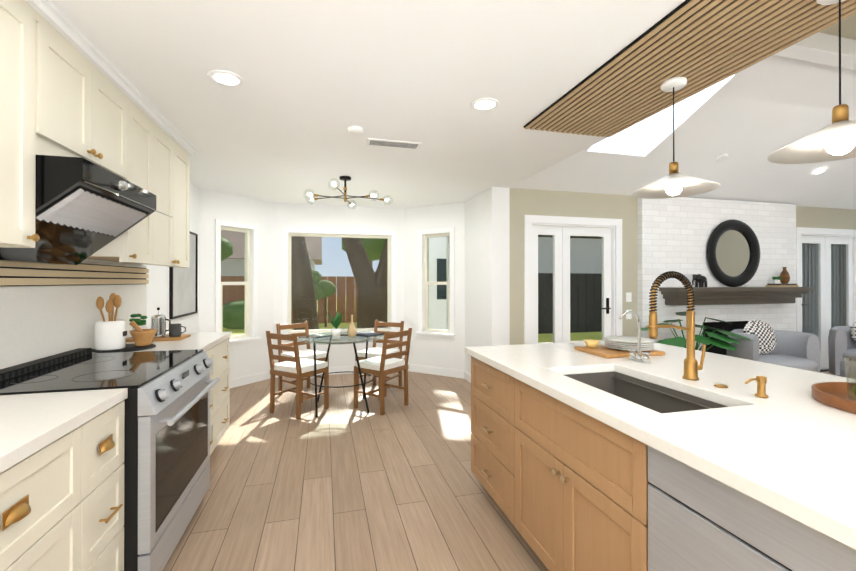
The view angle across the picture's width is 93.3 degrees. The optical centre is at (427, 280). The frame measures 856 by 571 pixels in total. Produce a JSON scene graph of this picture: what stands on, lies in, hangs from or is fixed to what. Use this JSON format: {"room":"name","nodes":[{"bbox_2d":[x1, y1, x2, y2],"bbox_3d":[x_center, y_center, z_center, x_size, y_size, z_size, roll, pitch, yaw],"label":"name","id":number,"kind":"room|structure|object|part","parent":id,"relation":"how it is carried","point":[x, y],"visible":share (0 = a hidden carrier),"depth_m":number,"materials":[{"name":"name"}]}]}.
{"room":"dining room and kitchen","nodes":[
{"label":"dining room and kitchen","id":0,"kind":"room"},
{"bbox_2d":[85,182,509,378],"bbox_3d":[-0.224,0.127,1.934,3.695,2.440,8.460,0,0,-14],"label":"wall","id":1,"kind":"structure","parent":0,"point":[479,223],"depth_m":5.49,"materials":[{"name":"white paint"}]},
{"bbox_2d":[0,0,47,243],"bbox_3d":[-1.618,-0.601,1.281,0.345,0.891,0.515,0,0,-14],"label":"upper cabinet","id":2,"kind":"object","parent":1,"relation":"attached to","point":[23,24],"depth_m":1.49,"materials":[{"name":"beige wood"}]},
{"bbox_2d":[0,260,146,368],"bbox_3d":[-1.631,0.152,0.658,0.012,0.560,5.490,0,0,-14],"label":"backsplash","id":3,"kind":"structure","parent":1,"relation":"attached to","point":[38,322],"depth_m":2.19,"materials":[{"name":"white tile"}]},
{"bbox_2d":[0,261,148,285],"bbox_3d":[-1.686,-0.040,0.944,0.024,0.131,4.870,0,0,-14],"label":"shelf","id":4,"kind":"object","parent":3,"relation":"attached to","point":[22,274],"visible":1,"depth_m":2.27,"materials":[{"name":"beige wood"}]},
{"bbox_2d":[0,155,171,264],"bbox_3d":[-1.647,-0.285,1.920,0.538,0.404,0.732,0,0,-14],"label":"range hood","id":5,"kind":"object","parent":1,"relation":"attached to","point":[85,209],"visible":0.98,"depth_m":1.81,"materials":[{"name":"black metal"}]},
{"bbox_2d":[44,16,131,182],"bbox_3d":[-1.774,-0.784,1.889,0.345,0.521,0.740,0,0,-14],"label":"upper cabinet","id":6,"kind":"object","parent":1,"relation":"attached to","point":[68,88],"depth_m":1.87,"materials":[{"name":"beige wood"}]},
{"bbox_2d":[87,96,159,263],"bbox_3d":[-1.918,-0.587,2.445,0.345,0.911,0.410,0,0,-14],"label":"upper cabinet","id":7,"kind":"object","parent":1,"relation":"attached to","point":[140,244],"depth_m":2.50,"materials":[{"name":"beige wood"}]},
{"bbox_2d":[146,124,191,267],"bbox_3d":[-2.039,-0.585,2.915,0.345,0.911,0.799,0,0,-14],"label":"upper cabinet","id":8,"kind":"object","parent":1,"relation":"attached to","point":[174,158],"depth_m":3.00,"materials":[{"name":"beige wood"}]},
{"bbox_2d":[169,231,197,318],"bbox_3d":[-2.542,-0.076,4.224,0.027,0.900,0.790,0,0,-14],"label":"framed art","id":9,"kind":"object","parent":1,"relation":"attached to","point":[183,292],"visible":0.73,"depth_m":4.25,"materials":[{"name":"black metal"}]},
{"bbox_2d":[215,219,260,347],"bbox_3d":[-2.466,0.060,5.179,0.175,1.595,0.630,0,0,31],"label":"bay window","id":10,"kind":"structure","parent":1,"relation":"in","point":[219,284],"depth_m":5.27,"materials":[{"name":"white wood"}]},
{"bbox_2d":[283,228,397,341],"bbox_3d":[-1.270,0.062,5.902,1.640,1.595,0.175,0,0,-14],"label":"window","id":11,"kind":"structure","parent":1,"relation":"in","point":[390,276],"depth_m":5.90,"materials":[{"name":"white wood"}]},
{"bbox_2d":[230,363,470,387],"bbox_3d":[2.902,1.293,2.654,9.790,0.112,8.300,0,0,-14],"label":"baseboard","id":12,"kind":"structure","parent":1,"relation":"attached to","point":[265,375],"depth_m":5.67,"materials":[{"name":"white"}]},
{"bbox_2d":[415,228,455,341],"bbox_3d":[0.132,0.062,5.845,0.630,1.595,0.175,0,0,31],"label":"bay window","id":13,"kind":"structure","parent":1,"relation":"in","point":[440,335],"depth_m":5.88,"materials":[{"name":"white wood"}]},
{"bbox_2d":[50,0,684,208],"bbox_3d":[2.885,-1.151,2.730,10.110,0.120,8.760,0,0,-14],"label":"ceiling","id":14,"kind":"structure","parent":0,"point":[319,77],"depth_m":2.21,"materials":[{"name":"paint"}]},
{"bbox_2d":[207,70,244,86],"bbox_3d":[-1.092,-1.089,2.190,0.183,0.006,0.183,0,0,-38],"label":"recessed light","id":15,"kind":"object","parent":14,"relation":"in","point":[225,78],"depth_m":2.18,"materials":[{"name":"white plastic"}]},
{"bbox_2d":[304,176,392,209],"bbox_3d":[-0.802,-0.946,4.203,0.938,0.280,0.921,0,0,-14],"label":"sputnik chandelier","id":16,"kind":"object","parent":14,"relation":"hanging from","point":[344,179],"visible":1,"depth_m":4.24,"materials":[{"name":"black metal"}]},
{"bbox_2d":[348,126,362,134],"bbox_3d":[-0.522,-1.075,2.905,0.110,0.030,0.110,0,0,-14],"label":"smoke detector","id":17,"kind":"object","parent":14,"relation":"attached to","point":[355,130],"visible":1,"depth_m":2.87,"materials":[{"name":"white plastic"}]},
{"bbox_2d":[366,138,421,148],"bbox_3d":[-0.272,-1.084,3.217,0.420,0.009,0.140,0,0,-14],"label":"ceiling vent","id":18,"kind":"object","parent":14,"relation":"in","point":[392,143],"visible":1,"depth_m":3.20,"materials":[{"name":"white plastic"}]},
{"bbox_2d":[470,98,499,110],"bbox_3d":[0.354,-1.088,2.511,0.183,0.006,0.183,0,0,-23],"label":"recessed light","id":19,"kind":"object","parent":14,"relation":"in","point":[482,104],"depth_m":2.50,"materials":[{"name":"white plastic"}]},
{"bbox_2d":[524,0,855,137],"bbox_3d":[1.484,-1.086,1.160,0.715,0.018,3.700,0,0,-14],"label":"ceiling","id":20,"kind":"structure","parent":14,"relation":"attached to","point":[700,45],"depth_m":1.94,"materials":[{"name":"oak wood"},{"name":"black felt"}]},
{"bbox_2d":[632,77,719,198],"bbox_3d":[1.334,-0.766,2.194,0.410,0.614,0.410,0,0,-14],"label":"pendant lamp","id":21,"kind":"object","parent":20,"relation":"hanging from","point":[674,183],"visible":1,"depth_m":2.19,"materials":[{"name":"white metal"}]},
{"bbox_2d":[767,0,855,163],"bbox_3d":[1.516,-0.768,1.487,0.410,0.614,0.410,0,0,-14],"label":"pendant lamp","id":22,"kind":"object","parent":20,"relation":"hanging from","point":[835,140],"visible":1,"depth_m":1.49,"materials":[{"name":"white metal"}]},
{"bbox_2d":[163,371,837,570],"bbox_3d":[2.902,1.399,2.653,10.390,0.100,8.900,0,0,-14],"label":"floor","id":23,"kind":"structure","parent":0,"point":[341,483],"depth_m":2.59,"materials":[{"name":"brown wood"}]},
{"bbox_2d":[0,420,87,570],"bbox_3d":[-1.386,0.909,0.971,0.642,0.869,0.600,0,0,-14],"label":"base cabinet","id":24,"kind":"object","parent":23,"relation":"on","point":[61,481],"depth_m":1.18,"materials":[{"name":"beige wood"}]},
{"bbox_2d":[0,388,127,467],"bbox_3d":[-1.082,0.449,-0.185,0.653,0.040,3.586,0,0,-14],"label":"countertop","id":25,"kind":"structure","parent":24,"relation":"on","point":[27,421],"depth_m":1.32,"materials":[{"name":"white stone"}]},
{"bbox_2d":[88,396,127,570],"bbox_3d":[-1.498,0.910,1.406,0.642,0.869,0.298,0,0,-14],"label":"base cabinet","id":26,"kind":"object","parent":23,"relation":"on","point":[105,429],"depth_m":1.50,"materials":[{"name":"beige wood"}]},
{"bbox_2d":[0,348,219,570],"bbox_3d":[-1.559,0.872,2.016,0.768,0.950,0.906,0,0,-14],"label":"range oven","id":27,"kind":"object","parent":23,"relation":"on","point":[166,463],"visible":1,"depth_m":1.83,"materials":[{"name":"silver metal"}]},
{"bbox_2d":[92,332,231,454],"bbox_3d":[-1.870,0.895,2.918,0.676,0.910,0.988,0,0,-14],"label":"base cabinet","id":28,"kind":"object","parent":23,"relation":"on","point":[215,346],"visible":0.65,"depth_m":3.08,"materials":[{"name":"beige wood"}]},
{"bbox_2d":[92,344,155,352],"bbox_3d":[-1.938,0.434,2.586,0.330,0.008,0.330,0,0,-14],"label":"trivet","id":29,"kind":"object","parent":28,"relation":"on","point":[130,347],"visible":0.73,"depth_m":2.50,"materials":[{"name":"black"}]},
{"bbox_2d":[94,293,126,349],"bbox_3d":[-1.991,0.255,2.537,0.159,0.348,0.156,0,0,-14],"label":"utensil canister","id":30,"kind":"object","parent":29,"relation":"on","point":[110,334],"visible":1,"depth_m":2.49,"materials":[{"name":"white ceramic"}]},
{"bbox_2d":[129,321,156,345],"bbox_3d":[-1.876,0.346,2.664,0.150,0.166,0.150,0,0,-14],"label":"mortar","id":31,"kind":"object","parent":29,"relation":"on","point":[141,337],"visible":1,"depth_m":2.62,"materials":[{"name":"brown wood"}]},
{"bbox_2d":[126,334,190,341],"bbox_3d":[-2.009,0.430,3.002,0.380,0.018,0.220,0,0,-14],"label":"cutting board","id":32,"kind":"object","parent":28,"relation":"on","point":[165,338],"visible":0.5,"depth_m":2.93,"materials":[{"name":"brown wood"}]},
{"bbox_2d":[129,314,146,329],"bbox_3d":[-2.118,0.334,2.957,0.105,0.173,0.117,0,0,-14],"label":"decorative plant","id":33,"kind":"object","parent":32,"relation":"on","point":[139,322],"visible":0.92,"depth_m":2.94,"materials":[{"name":"green plant"}]},
{"bbox_2d":[151,307,170,337],"bbox_3d":[-1.981,0.311,2.999,0.125,0.218,0.092,0,0,-14],"label":"press","id":34,"kind":"object","parent":32,"relation":"on","point":[162,323],"visible":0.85,"depth_m":2.99,"materials":[{"name":"silver metal"}]},
{"bbox_2d":[169,323,185,336],"bbox_3d":[-1.875,0.374,3.026,0.111,0.092,0.080,0,0,-14],"label":"mug","id":35,"kind":"object","parent":32,"relation":"on","point":[174,330],"visible":1,"depth_m":2.99,"materials":[{"name":"grey ceramic"}]},
{"bbox_2d":[266,331,328,419],"bbox_3d":[-1.344,0.934,4.176,0.420,0.840,0.460,0,0,31],"label":"dining chair","id":36,"kind":"object","parent":23,"relation":"on","point":[298,368],"visible":0.94,"depth_m":4.08,"materials":[{"name":"brown wood"}]},
{"bbox_2d":[276,321,328,394],"bbox_3d":[-1.498,0.936,4.825,0.460,0.840,0.420,0,0,40],"label":"dining chair","id":37,"kind":"object","parent":23,"relation":"on","point":[308,353],"visible":0.48,"depth_m":4.81,"materials":[{"name":"brown wood"}]},
{"bbox_2d":[297,332,383,416],"bbox_3d":[-0.918,0.981,4.314,0.920,0.752,0.920,0,0,-14],"label":"glass dining table","id":38,"kind":"object","parent":23,"relation":"on","point":[330,340],"visible":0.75,"depth_m":4.12,"materials":[{"name":"clear glass"}]},
{"bbox_2d":[328,311,341,337],"bbox_3d":[-0.986,0.461,4.288,0.153,0.287,0.226,0,0,-14],"label":"potted plant","id":39,"kind":"object","parent":38,"relation":"on","point":[335,323],"visible":1,"depth_m":4.26,"materials":[{"name":"green plant"}]},
{"bbox_2d":[347,315,356,337],"bbox_3d":[-0.806,0.487,4.282,0.102,0.235,0.104,0,0,-14],"label":"vase","id":40,"kind":"object","parent":38,"relation":"on","point":[351,331],"visible":1,"depth_m":4.25,"materials":[{"name":"beige ceramic"}]},
{"bbox_2d":[357,332,383,336],"bbox_3d":[-0.655,0.599,4.496,0.210,0.010,0.280,0,0,-43],"label":"plate","id":41,"kind":"object","parent":38,"relation":"on","point":[368,334],"visible":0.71,"depth_m":4.47,"materials":[{"name":"grey"}]},
{"bbox_2d":[355,320,403,396],"bbox_3d":[-0.589,0.937,4.986,0.420,0.840,0.460,0,0,26],"label":"dining chair","id":42,"kind":"object","parent":23,"relation":"on","point":[374,351],"visible":0.52,"depth_m":5.04,"materials":[{"name":"brown wood"}]},
{"bbox_2d":[354,328,411,414],"bbox_3d":[-0.478,0.935,4.315,0.460,0.840,0.420,0,0,36],"label":"dining chair","id":43,"kind":"object","parent":23,"relation":"on","point":[382,365],"visible":0.98,"depth_m":4.23,"materials":[{"name":"brown wood"}]},
{"bbox_2d":[471,356,614,556],"bbox_3d":[0.865,0.914,2.447,1.039,0.868,0.707,0,0,-14],"label":"base cabinet","id":44,"kind":"object","parent":23,"relation":"on","point":[508,414],"depth_m":2.04,"materials":[{"name":"brown wood"}]},
{"bbox_2d":[465,341,855,549],"bbox_3d":[1.306,0.450,1.274,1.370,0.050,3.220,0,0,-14],"label":"countertop","id":45,"kind":"structure","parent":44,"relation":"on","point":[787,446],"depth_m":1.25,"materials":[{"name":"white stone"}]},
{"bbox_2d":[574,345,664,357],"bbox_3d":[1.152,0.428,2.453,0.400,0.020,0.300,0,0,-14],"label":"cutting board","id":46,"kind":"object","parent":45,"relation":"on","point":[603,351],"visible":0.75,"depth_m":2.36,"materials":[{"name":"brown wood"}]},
{"bbox_2d":[584,339,599,347],"bbox_3d":[1.009,0.394,2.489,0.093,0.045,0.094,0,0,-14],"label":"bowl","id":47,"kind":"object","parent":46,"relation":"on","point":[590,343],"visible":1,"depth_m":2.46,"materials":[{"name":"yellow ceramic"}]},
{"bbox_2d":[604,336,653,350],"bbox_3d":[1.216,0.387,2.449,0.270,0.060,0.270,0,0,-14],"label":"plates","id":48,"kind":"object","parent":46,"relation":"on","point":[625,343],"depth_m":2.41,"materials":[{"name":"white ceramic"}]},
{"bbox_2d":[619,311,650,362],"bbox_3d":[1.090,0.300,2.169,0.152,0.272,0.150,0,0,-14],"label":"chrome faucet","id":49,"kind":"object","parent":45,"relation":"on","point":[639,357],"visible":1,"depth_m":2.17,"materials":[{"name":"silver metal"}]},
{"bbox_2d":[564,372,727,413],"bbox_3d":[0.868,0.593,1.713,0.408,0.234,0.718,0,0,-14],"label":"sink basin","id":50,"kind":"object","parent":45,"relation":"in","point":[656,397],"visible":0.04,"depth_m":1.91,"materials":[{"name":"grey metal"}]},
{"bbox_2d":[646,271,705,380],"bbox_3d":[1.083,0.198,1.765,0.292,0.476,0.064,0,0,-14],"label":"spring faucet","id":51,"kind":"object","parent":45,"relation":"on","point":[692,367],"visible":1,"depth_m":1.76,"materials":[{"name":"gold metal"}]},
{"bbox_3d":[1.195,0.430,1.648,0.048,0.009,0.048,0,0,-14],"label":"air switch button","id":52,"kind":"part","parent":45,"relation":"part of","materials":[{"name":"gold metal"}]},
{"bbox_2d":[745,376,767,397],"bbox_3d":[1.214,0.395,1.499,0.096,0.078,0.040,0,0,-14],"label":"soap dispenser","id":53,"kind":"object","parent":45,"relation":"on","point":[761,381],"visible":1,"depth_m":1.49,"materials":[{"name":"gold metal"}]},
{"bbox_2d":[811,382,855,413],"bbox_3d":[1.577,0.414,1.365,0.410,0.040,0.410,0,0,-14],"label":"tray","id":54,"kind":"object","parent":45,"relation":"on","point":[833,394],"visible":0.9,"depth_m":1.45,"materials":[{"name":"brown wood"}]},
{"bbox_2d":[844,356,855,400],"bbox_3d":[1.497,0.346,1.396,0.085,0.150,0.086,0,0,-14],"label":"glass","id":55,"kind":"object","parent":54,"relation":"on","point":[853,389],"visible":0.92,"depth_m":1.41,"materials":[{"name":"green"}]},
{"bbox_2d":[543,420,649,570],"bbox_3d":[0.868,1.035,1.711,0.424,0.620,0.734,0,0,-14],"label":"base cabinet","id":56,"kind":"object","parent":23,"relation":"on","point":[565,486],"depth_m":1.45,"materials":[{"name":"brown wood"}]},
{"bbox_2d":[648,446,855,570],"bbox_3d":[1.014,0.910,0.981,0.603,0.866,0.592,0,0,-14],"label":"dishwasher","id":57,"kind":"object","parent":56,"relation":"in","point":[698,520],"visible":0.62,"depth_m":0.98,"materials":[{"name":"grey metal"}]},
{"bbox_2d":[637,312,752,350],"bbox_3d":[3.051,0.865,4.699,1.299,0.983,1.163,0,0,-14],"label":"floor plant","id":58,"kind":"object","parent":23,"relation":"on","point":[677,341],"visible":0.4,"depth_m":4.42,"materials":[{"name":"green plant"}]},
{"bbox_2d":[727,320,819,372],"bbox_3d":[3.841,0.909,4.523,0.838,0.896,0.790,0,0,-4],"label":"armchair","id":59,"kind":"object","parent":23,"relation":"on","point":[792,349],"visible":0.5,"depth_m":4.49,"materials":[{"name":"grey fabric"}]},
{"bbox_2d":[743,320,776,353],"bbox_3d":[3.830,0.656,4.669,0.400,0.400,0.127,0,-14,-4],"label":"pillow","id":60,"kind":"object","parent":59,"relation":"on","point":[766,335],"depth_m":4.63,"materials":[{"name":"fabric"}]},
{"bbox_2d":[828,322,855,378],"bbox_3d":[5.383,0.910,4.846,0.838,0.896,0.790,0,0,36],"label":"armchair","id":61,"kind":"object","parent":23,"relation":"on","point":[841,343],"visible":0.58,"depth_m":4.92,"materials":[{"name":"grey fabric"}]},
{"bbox_2d":[850,322,855,341],"bbox_3d":[5.467,0.657,4.965,0.400,0.400,0.127,0,-14,36],"label":"pillow","id":62,"kind":"object","parent":61,"relation":"on","point":[853,328],"depth_m":5.05,"materials":[{"name":"fabric"}]},
{"bbox_2d":[509,13,855,209],"bbox_3d":[4.480,-1.538,3.591,6.590,1.028,4.330,0,0,-14],"label":"ceiling","id":63,"kind":"structure","parent":0,"point":[748,121],"depth_m":4.33,"materials":[{"name":"paint"}]},
{"bbox_2d":[587,74,734,155],"bbox_3d":[4.278,-1.705,4.397,5.140,0.704,1.010,0,0,-14],"label":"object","id":64,"kind":"structure","parent":63,"relation":"attached to","point":[645,137],"depth_m":4.28,"materials":[{"name":"white"}]},
{"bbox_2d":[715,154,727,161],"bbox_3d":[3.324,-1.378,4.574,0.120,0.064,0.118,0,0,-14],"label":"light","id":65,"kind":"object","parent":63,"relation":"attached to","point":[723,157],"depth_m":4.56,"materials":[{"name":"white plastic"}]},
{"bbox_2d":[815,168,824,173],"bbox_3d":[4.870,-1.356,5.024,0.090,0.053,0.090,0,0,-14],"label":"light","id":66,"kind":"object","parent":63,"relation":"attached to","point":[820,170],"depth_m":5.01,"materials":[{"name":"white plastic"}]},
{"bbox_2d":[510,188,855,344],"bbox_3d":[3.962,0.139,5.605,6.245,2.440,0.160,0,0,-14],"label":"wall","id":67,"kind":"structure","parent":0,"point":[523,202],"depth_m":5.02,"materials":[{"name":"beige paint"}]},
{"bbox_2d":[524,215,621,343],"bbox_3d":[1.779,0.292,5.031,1.360,2.129,0.179,0,0,-14],"label":"door frame","id":68,"kind":"structure","parent":67,"relation":"attached to","point":[561,229],"depth_m":4.99,"materials":[{"name":"white wood"}]},
{"bbox_2d":[626,292,631,301],"bbox_3d":[2.562,0.218,5.158,0.080,0.120,0.006,0,0,-14],"label":"switch plate","id":69,"kind":"object","parent":67,"relation":"attached to","point":[628,299],"depth_m":5.16,"materials":[{"name":"white plastic"}]},
{"bbox_2d":[626,310,631,318],"bbox_3d":[2.562,0.437,5.158,0.080,0.120,0.006,0,0,-14],"label":"switch plate","id":70,"kind":"object","parent":67,"relation":"attached to","point":[628,316],"depth_m":5.16,"materials":[{"name":"white plastic"}]},
{"bbox_2d":[796,227,855,371],"bbox_3d":[6.001,0.295,6.120,1.400,2.129,0.179,0,0,-14],"label":"door frame","id":71,"kind":"structure","parent":67,"relation":"attached to","point":[826,266],"depth_m":6.10,"materials":[{"name":"wood"},{"name":"white painted wood"}]},
{"bbox_2d":[637,197,795,355],"bbox_3d":[4.005,0.139,5.332,2.620,2.438,0.389,0,0,-14],"label":"wall","id":72,"kind":"structure","parent":0,"point":[673,234],"depth_m":5.35,"materials":[{"name":"white brick"}]},
{"bbox_2d":[706,219,759,286],"bbox_3d":[4.113,-0.362,5.434,0.910,0.910,0.063,0,0,-14],"label":"round mirror","id":73,"kind":"object","parent":72,"relation":"attached to","point":[733,252],"visible":1,"depth_m":5.43,"materials":[{"name":"mirror glass"},{"name":"black painted wood"}]},
{"bbox_2d":[659,287,812,304],"bbox_3d":[4.064,0.205,5.300,2.220,0.225,0.299,0,0,-14],"label":"mantel shelf","id":74,"kind":"object","parent":72,"relation":"attached to","point":[728,295],"visible":0.92,"depth_m":5.20,"materials":[{"name":"brown wood"}]},
{"bbox_2d":[692,274,706,286],"bbox_3d":[3.457,0.009,5.155,0.218,0.164,0.090,0,0,-14],"label":"elephant","id":75,"kind":"object","parent":74,"relation":"on","point":[700,280],"visible":1,"depth_m":5.13,"materials":[{"name":"black"}]},
{"label":"outside","id":76,"kind":"structure","parent":0,"visible":0},
{"bbox_2d":[221,230,601,343],"bbox_3d":[-3.875,-3.032,24.534,55.000,9.908,40.370,0,0,-14],"label":"garden","id":77,"kind":"object","parent":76,"point":[594,285],"depth_m":13.01,"materials":[{"name":"green plant"}]}
]}

